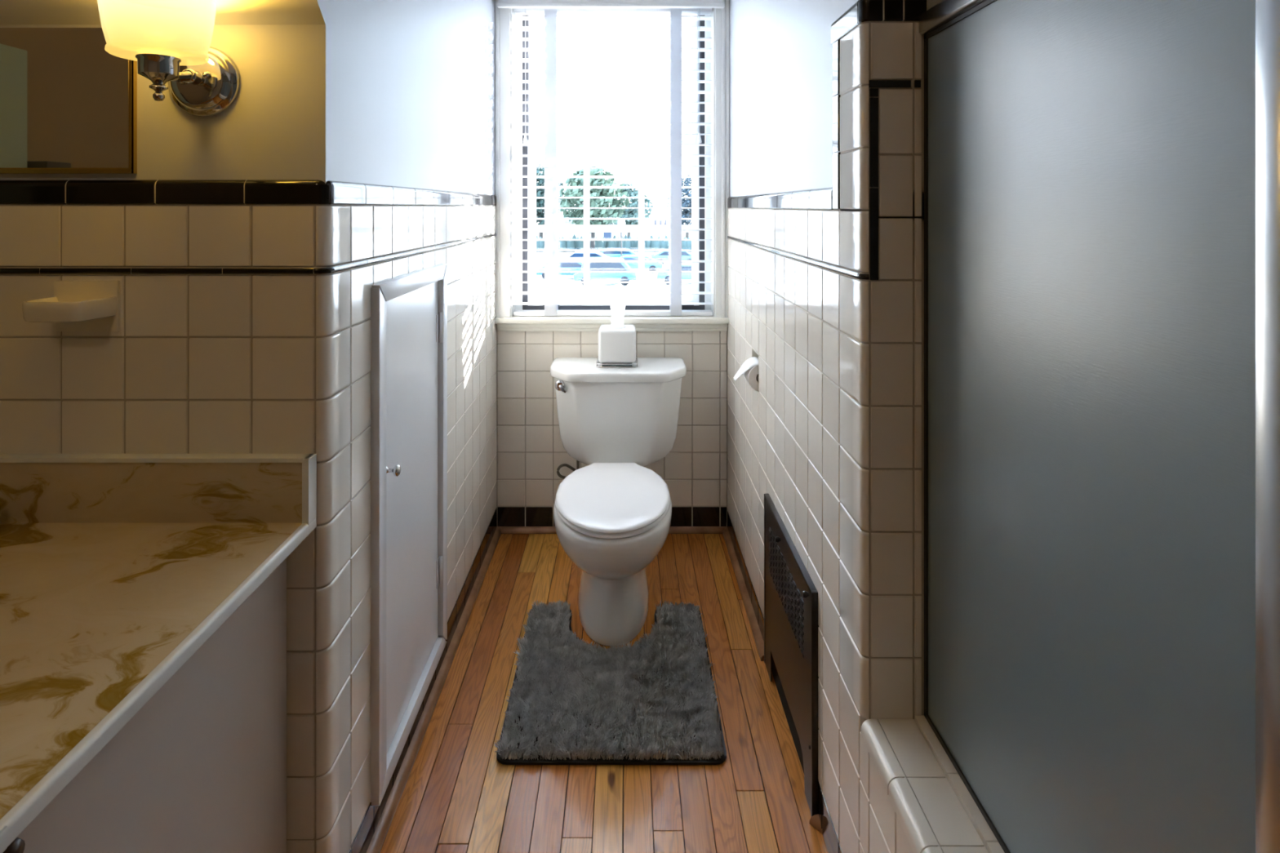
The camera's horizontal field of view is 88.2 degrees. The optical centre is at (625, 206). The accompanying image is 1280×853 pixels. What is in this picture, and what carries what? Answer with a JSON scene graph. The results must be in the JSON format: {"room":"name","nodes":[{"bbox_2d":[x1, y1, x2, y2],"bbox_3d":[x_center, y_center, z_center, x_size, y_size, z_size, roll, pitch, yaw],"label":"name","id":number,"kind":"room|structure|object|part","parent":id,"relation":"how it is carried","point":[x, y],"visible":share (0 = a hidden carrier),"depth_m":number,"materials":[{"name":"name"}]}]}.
{"room":"bathroom","nodes":[
{"label":"bathroom","id":0,"kind":"room"},
{"bbox_2d":[0,0,494,195],"bbox_3d":[-1.240,-0.585,1.442,1.461,1.120,2.315,0,0,0],"label":"wall","id":1,"kind":"structure","parent":0,"point":[400,93],"depth_m":1.16,"materials":[{"name":"grey paint"}]},
{"bbox_2d":[0,27,137,173],"bbox_3d":[-1.357,-0.178,1.113,1.056,0.244,0.014,0,0,0],"label":"wall mirror","id":2,"kind":"object","parent":1,"relation":"attached to","point":[68,104],"visible":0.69,"depth_m":1.11,"materials":[{"name":"white mirror"}]},
{"bbox_2d":[97,0,239,116],"bbox_3d":[-0.714,-0.237,1.028,0.150,0.170,0.186,0,0,0],"label":"wall sconce","id":3,"kind":"object","parent":1,"relation":"attached to","point":[170,41],"visible":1,"depth_m":0.99,"materials":[{"name":"silver metal"}]},
{"bbox_3d":[-0.714,-0.276,1.010,0.150,0.094,0.150,0,0,0],"label":"lamp shade","id":4,"kind":"part","parent":3,"relation":"part of","materials":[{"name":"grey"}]},
{"bbox_3d":[-0.714,-0.212,1.062,0.024,0.028,0.072,0,0,0],"label":"arm","id":5,"kind":"part","parent":3,"relation":"part of","materials":[{"name":"silver metal"}]},
{"bbox_2d":[0,203,496,852],"bbox_3d":[-1.238,0.620,1.859,1.464,1.310,1.483,0,0,0],"label":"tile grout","id":6,"kind":"structure","parent":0,"point":[188,336],"depth_m":1.12,"materials":[{"name":"beige tile"}]},
{"bbox_2d":[0,462,302,523],"bbox_3d":[-1.216,0.477,1.105,1.369,0.111,0.019,0,0,0],"label":"backsplash","id":7,"kind":"structure","parent":6,"relation":"attached to","point":[30,492],"depth_m":1.10,"materials":[{"name":"stone"}]},
{"bbox_2d":[0,179,496,273],"bbox_3d":[-1.129,0.034,1.851,1.256,0.160,1.477,0,0,0],"label":"trim","id":8,"kind":"structure","parent":6,"relation":"attached to","point":[11,191],"depth_m":1.11,"materials":[{"name":"black tile"}]},
{"bbox_2d":[0,205,497,852],"bbox_3d":[-1.211,0.588,1.852,1.415,1.179,1.474,0,0,0],"label":"wall tile","id":9,"kind":"structure","parent":6,"relation":"attached to","point":[157,236],"depth_m":1.11,"materials":[{"name":"white tile"}]},
{"bbox_2d":[22,280,119,331],"bbox_3d":[-0.906,0.168,1.079,0.107,0.085,0.072,0,0,0],"label":"soap dish","id":10,"kind":"object","parent":9,"relation":"attached to","point":[75,305],"visible":1,"depth_m":1.11,"materials":[{"name":"beige ceramic"}]},
{"bbox_2d":[369,263,447,805],"bbox_3d":[-0.495,0.673,1.556,0.050,1.034,0.499,0,0,0],"label":"access hatch","id":11,"kind":"object","parent":9,"relation":"attached to","point":[408,317],"visible":1,"depth_m":1.51,"materials":[{"name":"white paint"}]},
{"bbox_3d":[-0.485,0.550,1.376,0.031,0.023,0.023,0,0,0],"label":"knob","id":12,"kind":"part","parent":11,"relation":"part of","materials":[{"name":"silver metal"}]},
{"bbox_3d":[-0.510,0.673,1.557,0.020,0.952,0.414,0,0,0],"label":"door panel","id":13,"kind":"part","parent":11,"relation":"part of","materials":[{"name":"white paint"}]},
{"bbox_2d":[348,507,497,852],"bbox_3d":[-0.781,1.226,1.851,0.558,0.095,1.475,0,0,0],"label":"baseboard","id":14,"kind":"structure","parent":6,"relation":"attached to","point":[362,842],"depth_m":1.68,"materials":[{"name":"black tile"}]},
{"bbox_2d":[366,526,501,852],"bbox_3d":[-0.493,1.265,1.863,0.019,0.020,1.454,0,0,0],"label":"trim","id":15,"kind":"structure","parent":6,"relation":"attached to","point":[378,839],"depth_m":1.63,"materials":[{"name":"brown wood"}]},
{"bbox_2d":[0,0,927,852],"bbox_3d":[-0.718,0.458,1.853,2.455,1.633,1.476,0,0,0],"label":"trim","id":16,"kind":"structure","parent":6,"relation":"attached to","point":[882,0],"depth_m":1.14,"materials":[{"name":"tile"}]},
{"bbox_2d":[380,533,827,852],"bbox_3d":[-0.725,1.300,0.510,2.550,0.050,4.220,0,0,0],"label":"floor","id":17,"kind":"structure","parent":0,"point":[425,824],"depth_m":1.49,"materials":[{"name":"brown wood"}]},
{"bbox_2d":[3,558,286,852],"bbox_3d":[-1.220,0.909,0.655,1.360,0.732,0.911,0,0,0],"label":"vanity cabinet","id":18,"kind":"object","parent":17,"relation":"on","point":[201,767],"visible":0.63,"depth_m":0.89,"materials":[{"name":"beige laminate"}]},
{"bbox_3d":[-0.555,0.575,0.585,0.030,0.024,0.024,0,0,0],"label":"knob","id":19,"kind":"part","parent":18,"relation":"part of","materials":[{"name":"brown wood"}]},
{"bbox_2d":[0,453,316,852],"bbox_3d":[-1.210,0.537,0.830,1.379,0.241,0.569,0,0,0],"label":"countertop","id":20,"kind":"structure","parent":18,"relation":"on","point":[116,570],"depth_m":0.94,"materials":[{"name":"stone"}]},
{"bbox_2d":[493,600,726,764],"bbox_3d":[-0.033,1.256,1.796,0.560,0.036,0.606,0,0,0],"label":"bath mat","id":21,"kind":"object","parent":17,"relation":"on","point":[652,700],"visible":1,"depth_m":1.68,"materials":[{"name":"grey fabric"}]},
{"bbox_2d":[550,357,686,646],"bbox_3d":[-0.026,0.930,2.175,0.502,0.690,0.814,0,0,0],"label":"toilet","id":22,"kind":"object","parent":17,"relation":"on","point":[612,514],"visible":1,"depth_m":2.08,"materials":[{"name":"white ceramic"}]},
{"bbox_3d":[-0.234,0.643,2.368,0.040,0.040,0.012,0,0,0],"label":"flush lever","id":23,"kind":"part","parent":22,"relation":"part of","materials":[{"name":"silver metal"}]},
{"bbox_3d":[-0.226,0.646,2.354,0.036,0.035,0.018,0,0,26],"label":"lever arm","id":24,"kind":"part","parent":22,"relation":"part of","materials":[{"name":"silver metal"}]},
{"bbox_3d":[-0.038,0.889,2.008,0.350,0.012,0.472,0,0,0],"label":"seat","id":25,"kind":"part","parent":22,"relation":"part of","materials":[{"name":"white plastic"}]},
{"bbox_3d":[-0.038,0.875,2.009,0.346,0.014,0.470,0,0,0],"label":"seat lid","id":26,"kind":"part","parent":22,"relation":"part of","materials":[{"name":"white plastic"}]},
{"bbox_3d":[-0.038,1.086,2.106,0.360,0.378,0.676,0,0,0],"label":"bowl","id":27,"kind":"part","parent":22,"relation":"part of","materials":[{"name":"white ceramic"}]},
{"bbox_2d":[595,324,638,368],"bbox_3d":[-0.030,0.516,2.461,0.154,0.136,0.143,0,0,0],"label":"tissue box cover","id":28,"kind":"object","parent":22,"relation":"on","point":[616,345],"visible":0.98,"depth_m":2.40,"materials":[{"name":"white ceramic"}]},
{"bbox_3d":[-0.030,0.578,2.461,0.110,0.011,0.118,0,0,0],"label":"plate","id":29,"kind":"part","parent":28,"relation":"part of","materials":[{"name":"grey metal"}]},
{"bbox_3d":[-0.030,0.577,2.461,0.154,0.015,0.143,0,0,0],"label":"frame","id":30,"kind":"part","parent":28,"relation":"part of","materials":[{"name":"silver metal"}]},
{"bbox_2d":[610,295,626,327],"bbox_3d":[-0.028,0.394,2.460,0.059,0.126,0.020,0,0,0],"label":"tissue","id":31,"kind":"object","parent":28,"relation":"on","point":[618,304],"visible":0.95,"depth_m":2.46,"materials":[{"name":"white paper"}]},
{"bbox_3d":[-0.026,0.603,2.445,0.502,0.036,0.246,0,0,0],"label":"tank lid","id":32,"kind":"part","parent":22,"relation":"part of","materials":[{"name":"white ceramic"}]},
{"bbox_3d":[-0.026,0.785,2.449,0.470,0.330,0.222,0,0,0],"label":"tank","id":33,"kind":"part","parent":22,"relation":"part of","materials":[{"name":"white ceramic"}]},
{"bbox_2d":[496,331,728,506],"bbox_3d":[-0.300,0.060,2.656,3.600,2.470,0.128,0,0,0],"label":"wall","id":34,"kind":"structure","parent":0,"point":[525,344],"depth_m":2.59,"materials":[{"name":"beige tile"}]},
{"bbox_2d":[497,331,726,506],"bbox_3d":[-0.052,0.832,2.591,0.902,0.691,0.003,0,0,0],"label":"wall tile","id":35,"kind":"structure","parent":34,"relation":"attached to","point":[706,437],"depth_m":2.59,"materials":[{"name":"white tile"}]},
{"bbox_2d":[497,506,726,526],"bbox_3d":[-0.052,1.226,2.590,0.902,0.095,0.003,0,0,0],"label":"baseboard","id":36,"kind":"structure","parent":34,"relation":"attached to","point":[506,516],"depth_m":2.59,"materials":[{"name":"black tile"}]},
{"bbox_2d":[494,0,729,331],"bbox_3d":[-0.051,-0.294,2.635,0.916,1.562,0.175,0,0,0],"label":"window","id":37,"kind":"structure","parent":34,"relation":"in","point":[505,160],"depth_m":2.65,"materials":[{"name":"white paint"}]},
{"bbox_2d":[497,0,724,315],"bbox_3d":[-0.056,-0.217,2.593,0.873,1.296,0.124,0,0,0],"label":"blind","id":38,"kind":"object","parent":37,"relation":"attached to","point":[551,9],"visible":0.98,"depth_m":2.60,"materials":[{"name":"white paint"}]},
{"bbox_3d":[-0.392,-0.535,2.592,0.003,0.500,0.002,0,0,-37],"label":"cord","id":39,"kind":"part","parent":38,"relation":"part of","materials":[{"name":"white fabric"}]},
{"bbox_3d":[-0.049,0.423,2.626,0.784,0.016,0.052,0,0,0],"label":"rail","id":40,"kind":"part","parent":38,"relation":"part of","materials":[{"name":"white plastic"}]},
{"bbox_3d":[0.288,-0.535,2.592,0.009,0.500,0.003,0,0,0],"label":"cord","id":41,"kind":"part","parent":38,"relation":"part of","materials":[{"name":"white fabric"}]},
{"bbox_3d":[-0.051,0.460,2.624,0.908,0.054,0.152,0,0,0],"label":"sill","id":42,"kind":"part","parent":37,"relation":"part of","materials":[{"name":"white paint"}]},
{"bbox_3d":[-0.048,0.067,2.692,0.696,0.673,0.020,0,0,0],"label":"sash","id":43,"kind":"part","parent":37,"relation":"part of","materials":[{"name":"white paint"}]},
{"bbox_3d":[-0.048,-0.525,2.713,0.696,0.570,0.020,0,0,0],"label":"sash","id":44,"kind":"part","parent":37,"relation":"part of","materials":[{"name":"white paint"}]},
{"bbox_2d":[497,526,726,533],"bbox_3d":[-0.052,1.265,2.579,0.904,0.020,0.019,0,0,0],"label":"trim","id":45,"kind":"structure","parent":34,"relation":"attached to","point":[504,530],"depth_m":2.57,"materials":[{"name":"brown wood"}]},
{"bbox_2d":[728,0,942,841],"bbox_3d":[0.926,0.065,1.115,1.048,2.420,2.971,0,0,0],"label":"wall","id":46,"kind":"structure","parent":0,"point":[781,51],"depth_m":1.59,"materials":[{"name":"grey paint"}]},
{"bbox_2d":[723,526,822,833],"bbox_3d":[0.412,1.265,1.829,0.201,0.020,1.514,0,0,-9],"label":"trim","id":47,"kind":"structure","parent":46,"relation":"attached to","point":[815,821],"depth_m":2.08,"materials":[{"name":"brown wood"}]},
{"bbox_2d":[727,511,843,852],"bbox_3d":[0.400,1.232,1.193,0.003,0.083,2.791,0,0,0],"label":"baseboard","id":48,"kind":"structure","parent":46,"relation":"attached to","point":[828,833],"depth_m":1.90,"materials":[{"name":"black tile"}]},
{"bbox_2d":[764,493,818,817],"bbox_3d":[0.390,1.037,1.607,0.026,0.472,0.475,0,0,0],"label":"wall heater","id":49,"kind":"object","parent":46,"relation":"attached to","point":[791,626],"visible":1,"depth_m":1.54,"materials":[{"name":"brown metal"}]},
{"bbox_2d":[768,527,804,657],"bbox_3d":[0.388,0.921,1.607,0.003,0.120,0.345,0,0,0],"label":"grille","id":50,"kind":"object","parent":49,"relation":"attached to","point":[788,593],"depth_m":1.57,"materials":[{"name":"black metal"}]},
{"bbox_2d":[727,22,921,852],"bbox_3d":[0.451,0.439,1.193,0.102,1.501,2.791,0,0,0],"label":"wall tile","id":51,"kind":"structure","parent":46,"relation":"attached to","point":[862,824],"depth_m":1.19,"materials":[{"name":"white tile"}]},
{"bbox_2d":[751,346,759,390],"bbox_3d":[0.445,0.498,2.033,0.090,0.106,0.106,0,0,0],"label":"paper holder","id":52,"kind":"object","parent":51,"relation":"attached to","point":[754,353],"visible":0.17,"depth_m":2.04,"materials":[{"name":"beige ceramic"}]},
{"bbox_2d":[733,356,758,391],"bbox_3d":[0.396,0.516,2.035,0.121,0.087,0.098,0,0,0],"label":"toilet paper roll","id":53,"kind":"object","parent":52,"relation":"in","point":[749,368],"visible":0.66,"depth_m":2.00,"materials":[{"name":"white paper"}]},
{"bbox_2d":[727,0,926,279],"bbox_3d":[0.453,-0.117,1.851,0.111,0.483,1.476,0,0,0],"label":"trim","id":54,"kind":"structure","parent":46,"relation":"attached to","point":[862,11],"depth_m":1.15,"materials":[{"name":"black tile"}]},
{"bbox_2d":[918,0,1279,852],"bbox_3d":[0.506,0.268,0.337,0.028,1.181,1.553,0,0,0],"label":"shower door","id":55,"kind":"structure","parent":46,"relation":"attached to","point":[1102,177],"depth_m":0.69,"materials":[{"name":"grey glass"}]},
{"bbox_3d":[0.506,-0.306,0.337,0.028,0.034,1.553,0,0,0],"label":"rail","id":56,"kind":"part","parent":55,"relation":"part of","materials":[{"name":"silver metal"}]},
{"bbox_2d":[877,719,986,852],"bbox_3d":[0.931,1.081,0.340,1.038,0.427,1.580,0,0,0],"label":"wall","id":57,"kind":"structure","parent":0,"point":[913,719],"depth_m":0.98,"materials":[{"name":"grey tile"}]},
{"bbox_2d":[861,715,1004,852],"bbox_3d":[0.452,0.876,0.467,0.108,0.034,1.293,0,0,0],"label":"shower curb","id":58,"kind":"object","parent":57,"relation":"attached to","point":[954,832],"depth_m":0.98,"materials":[{"name":"white tile"}]},
{"label":"outside","id":59,"kind":"structure","parent":0,"visible":0},
{"bbox_2d":[536,215,691,298],"bbox_3d":[0.000,5.575,202.000,300.000,0.200,396.000,0,0,0],"label":"ground","id":60,"kind":"structure","parent":59,"point":[649,277],"depth_m":45.87,"materials":[{"name":"white"}]},
{"bbox_2d":[536,163,565,238],"bbox_3d":[-10.830,-0.047,84.046,6.836,11.067,7.026,0,0,0],"label":"tree","id":61,"kind":"object","parent":60,"relation":"on","point":[540,180],"visible":0.2,"depth_m":82.80,"materials":[{"name":"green plant"}]},
{"bbox_2d":[536,259,582,279],"bbox_3d":[-4.549,4.765,50.000,4.387,1.420,1.800,0,0,0],"label":"car","id":62,"kind":"object","parent":60,"relation":"on","point":[562,266],"visible":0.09,"depth_m":49.16,"materials":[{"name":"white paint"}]},
{"bbox_2d":[560,251,608,260],"bbox_3d":[-3.599,4.765,60.000,4.387,1.420,1.800,0,0,0],"label":"car","id":63,"kind":"object","parent":60,"relation":"on","point":[576,255],"visible":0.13,"depth_m":59.15,"materials":[{"name":"grey paint"}]},
{"bbox_2d":[558,166,631,249],"bbox_3d":[-3.913,0.296,78.019,9.476,10.380,9.370,0,0,0],"label":"tree","id":64,"kind":"object","parent":60,"relation":"on","point":[572,181],"visible":0.7,"depth_m":76.10,"materials":[{"name":"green plant"}]},
{"bbox_2d":[561,217,636,239],"bbox_3d":[-3.750,3.275,101.000,11.300,4.400,7.000,0,0,0],"label":"building","id":65,"kind":"structure","parent":60,"relation":"on","point":[567,234],"depth_m":98.00,"materials":[{"name":"grey"}]},
{"bbox_3d":[-2.650,4.325,98.025,1.100,2.300,0.150,0,0,0],"label":"door","id":66,"kind":"part","parent":65,"relation":"part of","materials":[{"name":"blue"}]},
{"bbox_2d":[573,257,636,285],"bbox_3d":[-1.399,4.550,46.500,4.387,1.850,1.800,0,0,0],"label":"car","id":67,"kind":"object","parent":60,"relation":"on","point":[621,277],"visible":0.66,"depth_m":45.65,"materials":[{"name":"blue paint"}]},
{"bbox_2d":[536,234,691,249],"bbox_3d":[0.310,4.408,80.510,27.881,2.093,2.339,0,0,0],"label":"hedge","id":68,"kind":"object","parent":60,"relation":"on","point":[562,245],"visible":0.43,"depth_m":79.88,"materials":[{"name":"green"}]},
{"bbox_2d":[600,248,638,257],"bbox_3d":[-0.899,4.765,64.000,4.387,1.420,1.800,0,0,0],"label":"car","id":69,"kind":"object","parent":60,"relation":"on","point":[611,254],"visible":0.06,"depth_m":63.15,"materials":[{"name":"blue paint"}]},
{"bbox_2d":[617,219,625,255],"bbox_3d":[-0.350,3.300,58.000,0.700,4.350,0.666,0,0,0],"label":"lamp post","id":70,"kind":"object","parent":60,"relation":"on","point":[620,222],"visible":0.8,"depth_m":57.93,"materials":[{"name":"grey metal"}]},
{"bbox_3d":[-0.350,3.525,58.000,0.130,3.900,0.130,0,0,0],"label":"post","id":71,"kind":"part","parent":70,"relation":"part of","materials":[{"name":"grey metal"}]},
{"bbox_2d":[609,182,653,237],"bbox_3d":[0.457,1.123,89.959,6.740,8.728,6.966,0,0,0],"label":"tree","id":72,"kind":"object","parent":60,"relation":"on","point":[628,213],"visible":0.42,"depth_m":88.75,"materials":[{"name":"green plant"}]},
{"bbox_2d":[619,254,662,273],"bbox_3d":[0.899,4.765,55.000,4.387,1.420,1.800,0,0,0],"label":"car","id":73,"kind":"object","parent":60,"relation":"on","point":[651,266],"visible":0.48,"depth_m":54.15,"materials":[{"name":"blue paint"}]},
{"bbox_2d":[653,217,657,237],"bbox_3d":[4.350,3.415,95.000,0.560,4.120,0.560,0,0,0],"label":"young tree","id":74,"kind":"object","parent":60,"relation":"on","point":[655,221],"visible":0.51,"depth_m":94.91,"materials":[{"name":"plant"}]},
{"bbox_2d":[650,248,691,263],"bbox_3d":[4.599,4.765,62.000,4.387,1.420,1.800,0,0,0],"label":"car","id":75,"kind":"object","parent":60,"relation":"on","point":[660,255],"visible":0.34,"depth_m":61.15,"materials":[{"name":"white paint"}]},
{"bbox_2d":[655,262,691,284],"bbox_3d":[4.399,4.765,47.000,4.387,1.420,1.800,0,0,0],"label":"car","id":76,"kind":"object","parent":60,"relation":"on","point":[685,266],"visible":0.37,"depth_m":46.15,"materials":[{"name":"blue paint"}]},
{"bbox_2d":[666,173,691,238],"bbox_3d":[7.981,0.635,85.996,5.145,9.702,5.315,0,0,0],"label":"tree","id":77,"kind":"object","parent":60,"relation":"on","point":[686,202],"visible":0.37,"depth_m":85.10,"materials":[{"name":"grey plant"}]},
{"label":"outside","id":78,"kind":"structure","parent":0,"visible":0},
{"bbox_2d":[536,253,691,257],"bbox_3d":[0.000,5.465,74.000,120.000,0.020,8.000,0,0,0],"label":"road","id":79,"kind":"structure","parent":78,"point":[538,255],"depth_m":74.13,"materials":[{"name":"grey asphalt"}]}
]}

